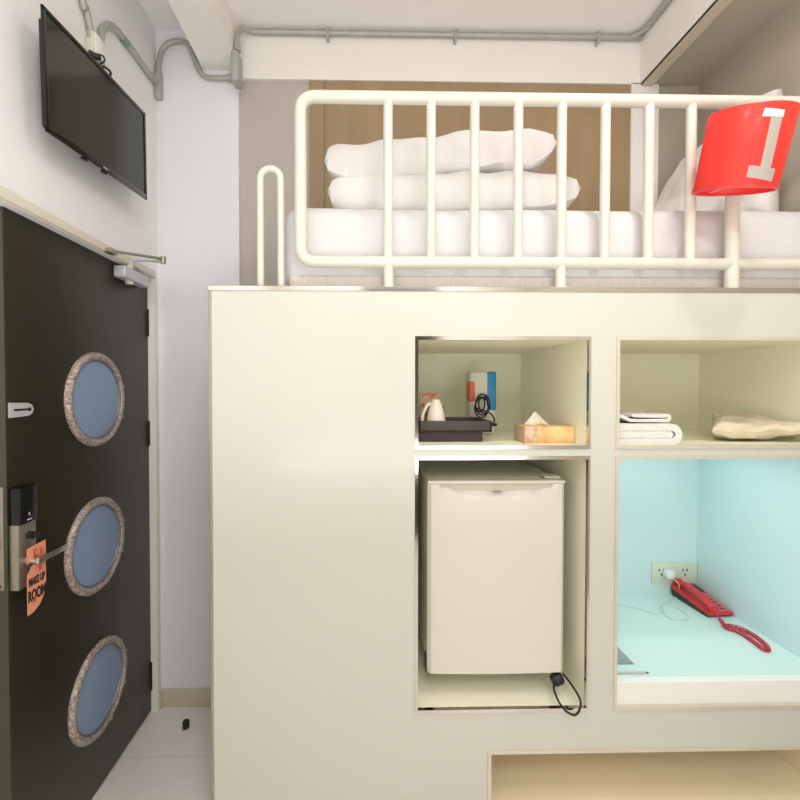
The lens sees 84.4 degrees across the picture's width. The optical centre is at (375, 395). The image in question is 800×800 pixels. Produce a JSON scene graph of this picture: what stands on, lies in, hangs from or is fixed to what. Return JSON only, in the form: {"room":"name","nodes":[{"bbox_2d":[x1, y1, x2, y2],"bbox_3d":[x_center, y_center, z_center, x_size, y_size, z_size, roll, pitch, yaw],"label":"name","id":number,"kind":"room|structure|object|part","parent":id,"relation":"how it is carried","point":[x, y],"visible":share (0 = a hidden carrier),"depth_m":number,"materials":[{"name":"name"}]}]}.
{"room":"hotel room","nodes":[
{"label":"hotel room","id":0,"kind":"room"},
{"bbox_2d":[0,0,160,710],"bbox_3d":[-1.101,-0.081,0.328,0.250,3.150,3.900,0,1,-1],"label":"wall","id":1,"kind":"structure","parent":0,"point":[35,166],"depth_m":1.54,"materials":[{"name":"paint"}]},
{"bbox_2d":[0,186,155,277],"bbox_3d":[-1.026,-0.540,1.301,0.078,0.029,1.420,0,1,-1],"label":"trim","id":2,"kind":"structure","parent":1,"relation":"attached to","point":[5,194],"depth_m":1.39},
{"bbox_2d":[0,206,165,799],"bbox_3d":[-0.964,0.449,1.621,0.218,2.030,0.813,0,1,-1],"label":"door","id":3,"kind":"structure","parent":1,"relation":"in","point":[76,671],"depth_m":1.48,"materials":[{"name":"laminate"}]},
{"bbox_3d":[-1.044,0.398,1.221,0.025,0.288,0.004,0,1,-1],"label":"latch plate","id":4,"kind":"part","parent":3,"relation":"part of","materials":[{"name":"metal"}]},
{"bbox_3d":[-1.021,0.040,1.269,0.007,0.042,0.086,0,1,-1],"label":"security plate","id":5,"kind":"part","parent":3,"relation":"part of","materials":[{"name":"silver metal"}]},
{"bbox_2d":[27,539,45,615],"bbox_3d":[-0.977,0.523,1.270,0.002,0.193,0.072,0,1,-1],"label":"door sign","id":6,"kind":"object","parent":3,"relation":"hanging from","point":[36,577],"visible":1,"depth_m":1.26,"materials":[{"name":"paper"}]},
{"bbox_3d":[-0.982,0.470,1.315,0.046,0.024,0.126,0,1,-1],"label":"lever handle","id":7,"kind":"part","parent":3,"relation":"part of","materials":[{"name":"silver metal"}]},
{"bbox_3d":[-1.023,0.550,1.624,0.017,0.346,0.346,0,1,-1],"label":"porthole frame","id":8,"kind":"part","parent":3,"relation":"part of","materials":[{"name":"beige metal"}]},
{"bbox_3d":[-1.023,0.014,1.624,0.017,0.346,0.346,0,1,-1],"label":"porthole frame","id":9,"kind":"part","parent":3,"relation":"part of","materials":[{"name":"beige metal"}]},
{"bbox_3d":[-1.029,0.550,1.624,0.003,0.280,0.280,0,1,-1],"label":"porthole pane","id":10,"kind":"part","parent":3,"relation":"part of","materials":[{"name":"blue glass"}]},
{"bbox_3d":[-1.029,0.014,1.624,0.003,0.280,0.280,0,1,-1],"label":"porthole pane","id":11,"kind":"part","parent":3,"relation":"part of","materials":[{"name":"blue glass"}]},
{"bbox_3d":[-1.023,1.090,1.641,0.017,0.346,0.346,0,1,-1],"label":"porthole frame","id":12,"kind":"part","parent":3,"relation":"part of","materials":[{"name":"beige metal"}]},
{"bbox_3d":[-1.029,1.090,1.641,0.003,0.280,0.280,0,1,-1],"label":"porthole pane","id":13,"kind":"part","parent":3,"relation":"part of","materials":[{"name":"blue glass"}]},
{"bbox_3d":[-0.939,-0.552,1.802,0.139,0.020,0.013,0,1,-2],"label":"closer arm","id":14,"kind":"part","parent":3,"relation":"part of","materials":[{"name":"silver metal"}]},
{"bbox_2d":[79,0,93,36],"bbox_3d":[-0.985,-1.454,1.470,0.030,0.447,0.132,0,1,-1],"label":"conduit pipe","id":15,"kind":"object","parent":1,"relation":"attached to","point":[84,6],"visible":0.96,"depth_m":1.50,"materials":[{"name":"white plastic"}]},
{"bbox_2d":[38,4,146,199],"bbox_3d":[-0.952,-0.967,1.487,0.094,0.439,0.559,0,1,-1],"label":"television","id":16,"kind":"object","parent":1,"relation":"attached to","point":[84,108],"visible":1,"depth_m":1.41,"materials":[{"name":"black plastic"}]},
{"bbox_3d":[-0.944,-0.931,1.489,0.051,0.324,0.515,0,1,0],"label":"casing","id":17,"kind":"part","parent":16,"relation":"part of","materials":[{"name":"black plastic"}]},
{"bbox_2d":[85,31,105,65],"bbox_3d":[-0.982,-1.218,1.548,0.036,0.082,0.070,0,1,-1],"label":"box","id":18,"kind":"object","parent":1,"relation":"attached to","point":[94,43],"visible":0.62,"depth_m":1.52,"materials":[{"name":"white plastic"}]},
{"bbox_3d":[-0.967,-1.218,1.548,0.005,0.074,0.062,0,1,-1],"label":"plate","id":19,"kind":"part","parent":18,"relation":"part of","materials":[{"name":"white paint"}]},
{"bbox_2d":[97,21,158,83],"bbox_3d":[-0.991,-1.334,1.776,0.034,0.207,0.430,0,1,-1],"label":"conduit pipe","id":20,"kind":"object","parent":1,"relation":"attached to","point":[104,26],"visible":0.88,"depth_m":1.73,"materials":[{"name":"white plastic"}]},
{"bbox_2d":[154,278,159,710],"bbox_3d":[-1.041,0.463,2.030,0.076,2.003,0.011,0,1,-1],"label":"trim","id":21,"kind":"structure","parent":1,"relation":"attached to","point":[155,279],"depth_m":2.03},
{"bbox_2d":[154,72,163,100],"bbox_3d":[-0.992,-1.417,2.034,0.035,0.120,0.070,0,1,-1],"label":"junction box","id":22,"kind":"object","parent":1,"relation":"attached to","point":[158,88],"visible":0.61,"depth_m":2.00,"materials":[{"name":"plastic"}]},
{"bbox_2d":[91,707,211,799],"bbox_3d":[0.243,1.524,0.381,3.100,0.060,3.900,0,1,-1],"label":"floor","id":23,"kind":"structure","parent":0,"point":[161,761],"depth_m":1.77,"materials":[{"name":"tile"}]},
{"bbox_2d":[182,719,189,730],"bbox_3d":[-0.836,1.449,1.941,0.036,0.034,0.036,0,1,-1],"label":"door stop","id":24,"kind":"object","parent":23,"relation":"on","point":[186,722],"visible":1,"depth_m":1.93,"materials":[{"name":"black rubber"}]},
{"bbox_2d":[208,285,799,799],"bbox_3d":[0.502,0.557,1.753,2.076,1.825,0.654,0,1,-1],"label":"storage cabinet","id":25,"kind":"object","parent":23,"relation":"on","point":[322,689],"visible":0.89,"depth_m":1.43,"materials":[{"name":"white paint"}]},
{"bbox_3d":[-0.525,0.571,1.415,0.009,1.809,0.014,0,1,-1],"label":"edge trim","id":26,"kind":"part","parent":25,"relation":"part of","materials":[{"name":"wood"}]},
{"bbox_2d":[257,165,284,285],"bbox_3d":[-0.342,-0.544,1.434,0.090,0.409,0.022,0,1,-1],"label":"handle","id":27,"kind":"object","parent":25,"relation":"attached to","point":[263,171],"visible":0.95,"depth_m":1.43,"materials":[{"name":"white metal"}]},
{"bbox_2d":[418,417,491,441],"bbox_3d":[0.278,0.124,1.656,0.259,0.075,0.225,0,1,-1],"label":"serving tray","id":28,"kind":"object","parent":25,"relation":"in","point":[454,429],"visible":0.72,"depth_m":1.54,"materials":[{"name":"black plastic"}]},
{"bbox_2d":[419,393,435,420],"bbox_3d":[0.205,0.053,1.730,0.066,0.129,0.020,0,1,-1],"label":"packet","id":29,"kind":"object","parent":28,"relation":"on","point":[424,398],"visible":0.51,"depth_m":1.72,"materials":[{"name":"paper"}]},
{"bbox_2d":[421,399,445,420],"bbox_3d":[0.217,0.067,1.588,0.076,0.106,0.083,1,1,42],"label":"coffee cup","id":30,"kind":"object","parent":28,"relation":"on","point":[435,412],"visible":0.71,"depth_m":1.57,"materials":[{"name":"white ceramic"}]},
{"bbox_3d":[0.183,0.066,1.588,0.040,0.086,0.014,0,1,-14],"label":"handle","id":31,"kind":"part","parent":30,"relation":"part of","materials":[{"name":"white ceramic"}]},
{"bbox_2d":[474,393,496,425],"bbox_3d":[0.426,0.055,1.729,0.095,0.126,0.069,0,1,-1],"label":"coiled cable","id":32,"kind":"object","parent":28,"relation":"on","point":[484,397],"visible":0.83,"depth_m":1.74,"materials":[{"name":"black plastic"}]},
{"bbox_2d":[466,371,495,433],"bbox_3d":[0.438,0.028,1.839,0.110,0.260,0.092,0,1,-1],"label":"carton","id":33,"kind":"object","parent":25,"relation":"in","point":[477,382],"visible":0.75,"depth_m":1.79,"materials":[{"name":"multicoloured cardboard"}]},
{"bbox_3d":[0.472,-0.018,1.826,0.040,0.161,0.066,0,1,-1],"label":"blue panel","id":34,"kind":"part","parent":33,"relation":"part of","materials":[{"name":"blue cardboard"}]},
{"bbox_2d":[418,460,581,715],"bbox_3d":[0.417,0.652,1.694,0.499,0.760,0.571,0,1,-1],"label":"mini fridge","id":35,"kind":"object","parent":25,"relation":"in","point":[491,532],"visible":1,"depth_m":1.48,"materials":[{"name":"metal"}]},
{"bbox_3d":[0.407,0.616,1.497,0.463,0.640,0.046,0,1,-1],"label":"door","id":36,"kind":"part","parent":35,"relation":"part of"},
{"bbox_3d":[0.630,1.001,1.490,0.080,0.070,0.142,0,1,-1],"label":"power cord","id":37,"kind":"part","parent":35,"relation":"part of","materials":[{"name":"black plastic"}]},
{"bbox_3d":[0.411,0.614,1.432,0.568,0.838,0.014,0,1,-1],"label":"chrome frame","id":38,"kind":"part","parent":25,"relation":"part of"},
{"bbox_3d":[0.411,-0.009,1.421,0.568,0.363,0.014,0,1,-1],"label":"chrome frame","id":39,"kind":"part","parent":25,"relation":"part of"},
{"bbox_3d":[0.508,-0.341,1.419,2.076,0.016,0.015,0,1,-1],"label":"edge trim","id":40,"kind":"part","parent":25,"relation":"part of","materials":[{"name":"silver metal"}]},
{"bbox_2d":[284,208,799,287],"bbox_3d":[0.607,-0.502,1.769,1.862,0.308,0.593,0,1,-1],"label":"mattress","id":41,"kind":"object","parent":25,"relation":"on","point":[330,232],"visible":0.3,"depth_m":1.48,"materials":[{"name":"white fabric"}]},
{"bbox_2d":[327,170,581,210],"bbox_3d":[0.281,-0.743,1.798,0.919,0.193,0.450,0,1,-1],"label":"pillow","id":42,"kind":"object","parent":41,"relation":"on","point":[452,189],"visible":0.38,"depth_m":1.59,"materials":[{"name":"white fabric"}]},
{"bbox_2d":[323,128,556,179],"bbox_3d":[0.235,-0.891,1.785,0.848,0.236,0.450,0,1,-1],"label":"pillow","id":43,"kind":"object","parent":42,"relation":"on","point":[496,147],"visible":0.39,"depth_m":1.59,"materials":[{"name":"white fabric"}]},
{"bbox_2d":[654,88,782,210],"bbox_3d":[1.401,-0.896,1.880,0.268,0.474,0.530,-1,1,-37],"label":"pillow","id":44,"kind":"object","parent":41,"relation":"on","point":[672,196],"visible":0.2,"depth_m":1.79,"materials":[{"name":"white fabric"}]},
{"bbox_2d":[514,411,574,442],"bbox_3d":[0.600,0.109,1.571,0.174,0.108,0.116,0,1,-1],"label":"tissue box","id":45,"kind":"object","parent":25,"relation":"in","point":[535,429],"visible":1,"depth_m":1.51,"materials":[{"name":"cardboard"}]},
{"bbox_2d":[294,90,799,286],"bbox_3d":[0.640,-0.664,1.433,1.802,0.629,0.048,0,1,-1],"label":"rail","id":46,"kind":"object","parent":25,"relation":"attached to","point":[605,102],"visible":0.88,"depth_m":1.42,"materials":[{"name":"white metal"}]},
{"bbox_3d":[0.042,-0.391,1.427,0.048,0.083,0.048,0,1,-1],"label":"post","id":47,"kind":"part","parent":46,"relation":"part of","materials":[{"name":"white metal"}]},
{"bbox_3d":[0.605,-0.391,1.437,0.048,0.083,0.048,0,1,-1],"label":"post","id":48,"kind":"part","parent":46,"relation":"part of","materials":[{"name":"white metal"}]},
{"bbox_3d":[0.957,1.267,1.454,1.178,0.216,0.014,0,1,-1],"label":"metal frame","id":49,"kind":"part","parent":25,"relation":"part of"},
{"bbox_2d":[619,421,681,444],"bbox_3d":[0.906,0.126,1.643,0.230,0.072,0.355,0,1,-1],"label":"bath towel","id":50,"kind":"object","parent":25,"relation":"on","point":[631,433],"visible":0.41,"depth_m":1.47,"materials":[{"name":"white fabric"}]},
{"bbox_2d":[620,410,670,421],"bbox_3d":[0.898,0.072,1.624,0.206,0.033,0.270,0,1,-1],"label":"hand towel","id":51,"kind":"object","parent":50,"relation":"on","point":[625,415],"visible":0.66,"depth_m":1.49,"materials":[{"name":"white fabric"}]},
{"bbox_2d":[651,562,696,583],"bbox_3d":[1.407,0.835,2.078,0.216,0.100,0.009,0,1,-1],"label":"wall socket","id":52,"kind":"object","parent":25,"relation":"attached to","point":[687,571],"visible":0.98,"depth_m":2.07,"materials":[{"name":"white plastic"}]},
{"bbox_3d":[1.162,0.613,1.446,0.766,0.838,0.014,0,1,-1],"label":"metal frame","id":53,"kind":"part","parent":25,"relation":"part of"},
{"bbox_3d":[1.162,-0.009,1.436,0.766,0.363,0.014,0,1,-1],"label":"metal frame","id":54,"kind":"part","parent":25,"relation":"part of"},
{"bbox_2d":[617,594,799,676],"bbox_3d":[1.152,0.951,1.785,0.749,0.019,0.587,0,1,-1],"label":"countertop","id":55,"kind":"structure","parent":25,"relation":"on","point":[656,644],"depth_m":1.66,"materials":[{"name":"laminate"}]},
{"bbox_2d":[617,647,633,663],"bbox_3d":[0.856,0.943,1.617,0.105,0.003,0.140,0,1,-1],"label":"leaflet","id":56,"kind":"object","parent":55,"relation":"on","point":[622,658],"visible":0.29,"depth_m":1.58,"materials":[{"name":"grey paper"}]},
{"bbox_2d":[617,671,648,673],"bbox_3d":[0.872,0.943,1.498,0.120,0.008,0.007,0,1,0],"label":"pen","id":57,"kind":"object","parent":55,"relation":"on","point":[618,672],"visible":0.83,"depth_m":1.50,"materials":[{"name":"silver metal"}]},
{"bbox_2d":[618,569,688,620],"bbox_3d":[1.258,0.878,1.934,0.339,0.122,0.208,0,1,-17],"label":"cable","id":58,"kind":"object","parent":55,"relation":"on","point":[667,573],"visible":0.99,"depth_m":1.99,"materials":[{"name":"white plastic"}]},
{"bbox_2d":[671,578,770,652],"bbox_3d":[1.459,0.901,1.845,0.126,0.081,0.469,0,1,-1],"label":"telephone","id":59,"kind":"object","parent":55,"relation":"on","point":[692,595],"visible":1,"depth_m":1.90,"materials":[{"name":"red plastic"}]},
{"bbox_3d":[1.445,0.928,1.740,0.074,0.033,0.253,0,1,-10],"label":"coiled cord","id":60,"kind":"part","parent":59,"relation":"part of","materials":[{"name":"red plastic"}]},
{"bbox_2d":[691,100,799,287],"bbox_3d":[1.081,-0.593,1.311,0.228,0.490,0.305,0,1,-1],"label":"lamp","id":61,"kind":"object","parent":25,"relation":"on","point":[745,149],"visible":0.98,"depth_m":1.22,"materials":[{"name":"red plastic"}]},
{"bbox_3d":[1.072,-0.709,1.283,0.206,0.256,0.254,0,1,-1],"label":"lamp shade","id":62,"kind":"part","parent":61,"relation":"part of","materials":[{"name":"red plastic"}]},
{"bbox_2d":[711,412,799,439],"bbox_3d":[1.347,0.114,1.678,0.341,0.096,0.380,0,1,-1],"label":"cloth bag","id":63,"kind":"object","parent":25,"relation":"on","point":[742,425],"visible":1,"depth_m":1.55,"materials":[{"name":"beige fabric"}]},
{"bbox_2d":[240,81,324,285],"bbox_3d":[0.374,-0.113,2.146,2.770,3.150,0.100,0,1,-1],"label":"wall","id":64,"kind":"structure","parent":0,"point":[266,108],"depth_m":2.06,"materials":[{"name":"paint"}]},
{"bbox_2d":[155,38,231,81],"bbox_3d":[-0.833,-1.537,2.014,0.350,0.191,0.030,0,1,-1],"label":"conduit pipe","id":65,"kind":"object","parent":64,"relation":"attached to","point":[173,41],"visible":0.97,"depth_m":2.00,"materials":[{"name":"white plastic"}]},
{"bbox_2d":[156,29,240,688],"bbox_3d":[-0.822,-0.111,2.062,0.376,3.149,0.019,0,1,-1],"label":"wall","id":66,"kind":"structure","parent":64,"relation":"attached to","point":[198,118],"depth_m":2.05,"materials":[{"name":"paint"}]},
{"bbox_2d":[160,688,210,708],"bbox_3d":[-0.821,1.422,2.067,0.376,0.085,0.025,0,1,-1],"label":"baseboard","id":67,"kind":"structure","parent":66,"relation":"attached to","point":[169,697],"depth_m":2.07,"materials":[{"name":"beige wood"}]},
{"bbox_2d":[168,0,236,70],"bbox_3d":[-0.677,-1.560,0.195,0.157,0.187,3.670,0,1,-1],"label":"beam","id":68,"kind":"structure","parent":64,"relation":"attached to","point":[209,26],"depth_m":1.82,"materials":[{"name":"paint"}]},
{"bbox_2d":[231,50,241,88],"bbox_3d":[-0.615,-1.446,1.953,0.035,0.130,0.070,0,1,-1],"label":"junction box","id":69,"kind":"object","parent":64,"relation":"attached to","point":[236,61],"visible":1,"depth_m":1.92,"materials":[{"name":"plastic"}]},
{"bbox_2d":[240,32,639,84],"bbox_3d":[0.334,-1.576,2.059,1.937,0.220,0.020,0,1,-1],"label":"beam","id":70,"kind":"structure","parent":64,"relation":"attached to","point":[265,58],"depth_m":2.05,"materials":[{"name":"paint"}]},
{"bbox_2d":[309,81,630,210],"bbox_3d":[0.448,-0.803,2.079,1.512,1.334,0.012,0,1,-1],"label":"wall panel","id":71,"kind":"object","parent":64,"relation":"attached to","point":[344,123],"depth_m":2.07,"materials":[{"name":"brown laminate"}]},
{"bbox_2d":[629,83,658,210],"bbox_3d":[1.269,-0.804,2.091,0.130,1.334,0.020,0,1,-1],"label":"trim","id":72,"kind":"structure","parent":64,"relation":"attached to","point":[636,114],"depth_m":2.08,"materials":[{"name":"paint"}]},
{"bbox_2d":[640,0,714,83],"bbox_3d":[1.308,-1.544,0.233,0.060,0.220,3.670,0,1,-1],"label":"beam","id":73,"kind":"structure","parent":64,"relation":"attached to","point":[679,16],"depth_m":1.88,"materials":[{"name":"paint"}]},
{"bbox_2d":[658,86,698,197],"bbox_3d":[1.435,-0.804,2.100,0.200,1.334,0.008,0,1,-1],"label":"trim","id":74,"kind":"structure","parent":64,"relation":"attached to","point":[671,134],"depth_m":2.09,"materials":[{"name":"grey paint"}]},
{"bbox_2d":[139,0,664,34],"bbox_3d":[0.243,-1.686,0.325,3.100,0.060,3.900,0,1,-1],"label":"ceiling","id":75,"kind":"structure","parent":0,"point":[623,17],"depth_m":1.94,"materials":[{"name":"paint"}]},
{"bbox_2d":[234,0,671,53],"bbox_3d":[0.325,-1.593,1.164,1.882,0.146,1.770,0,1,-1],"label":"conduit pipe","id":76,"kind":"object","parent":75,"relation":"attached to","point":[637,36],"visible":1,"depth_m":2.02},
{"bbox_2d":[698,0,799,211],"bbox_3d":[1.618,-0.082,0.380,0.100,3.150,3.900,0,1,-1],"label":"wall","id":77,"kind":"structure","parent":0,"point":[770,61],"depth_m":1.70,"materials":[{"name":"grey paint"}]},
{"bbox_2d":[654,0,793,85],"bbox_3d":[1.454,-1.544,0.246,0.232,0.220,3.690,0,1,-1],"label":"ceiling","id":78,"kind":"structure","parent":77,"relation":"attached to","point":[740,21],"depth_m":1.81,"materials":[{"name":"grey paint"}]},
{"bbox_3d":[0.282,-0.046,-1.646,3.100,3.150,0.100,0,1,-1],"label":"wall","id":79,"kind":"structure","parent":0,"visible":0},
{"bbox_2d":[640,0,717,84],"bbox_3d":[1.284,-1.432,0.235,0.006,0.004,3.670,0,1,-1],"label":"trim","id":80,"kind":"structure","parent":79,"relation":"attached to","point":[715,1],"depth_m":1.81,"materials":[{"name":"black plastic"}]},
{"bbox_2d":[642,0,731,86],"bbox_3d":[1.310,-1.428,0.235,0.046,0.012,3.670,0,1,-1],"label":"trim","id":81,"kind":"structure","parent":79,"relation":"attached to","point":[719,6],"depth_m":1.80,"materials":[{"name":"beige wood"}]}
]}

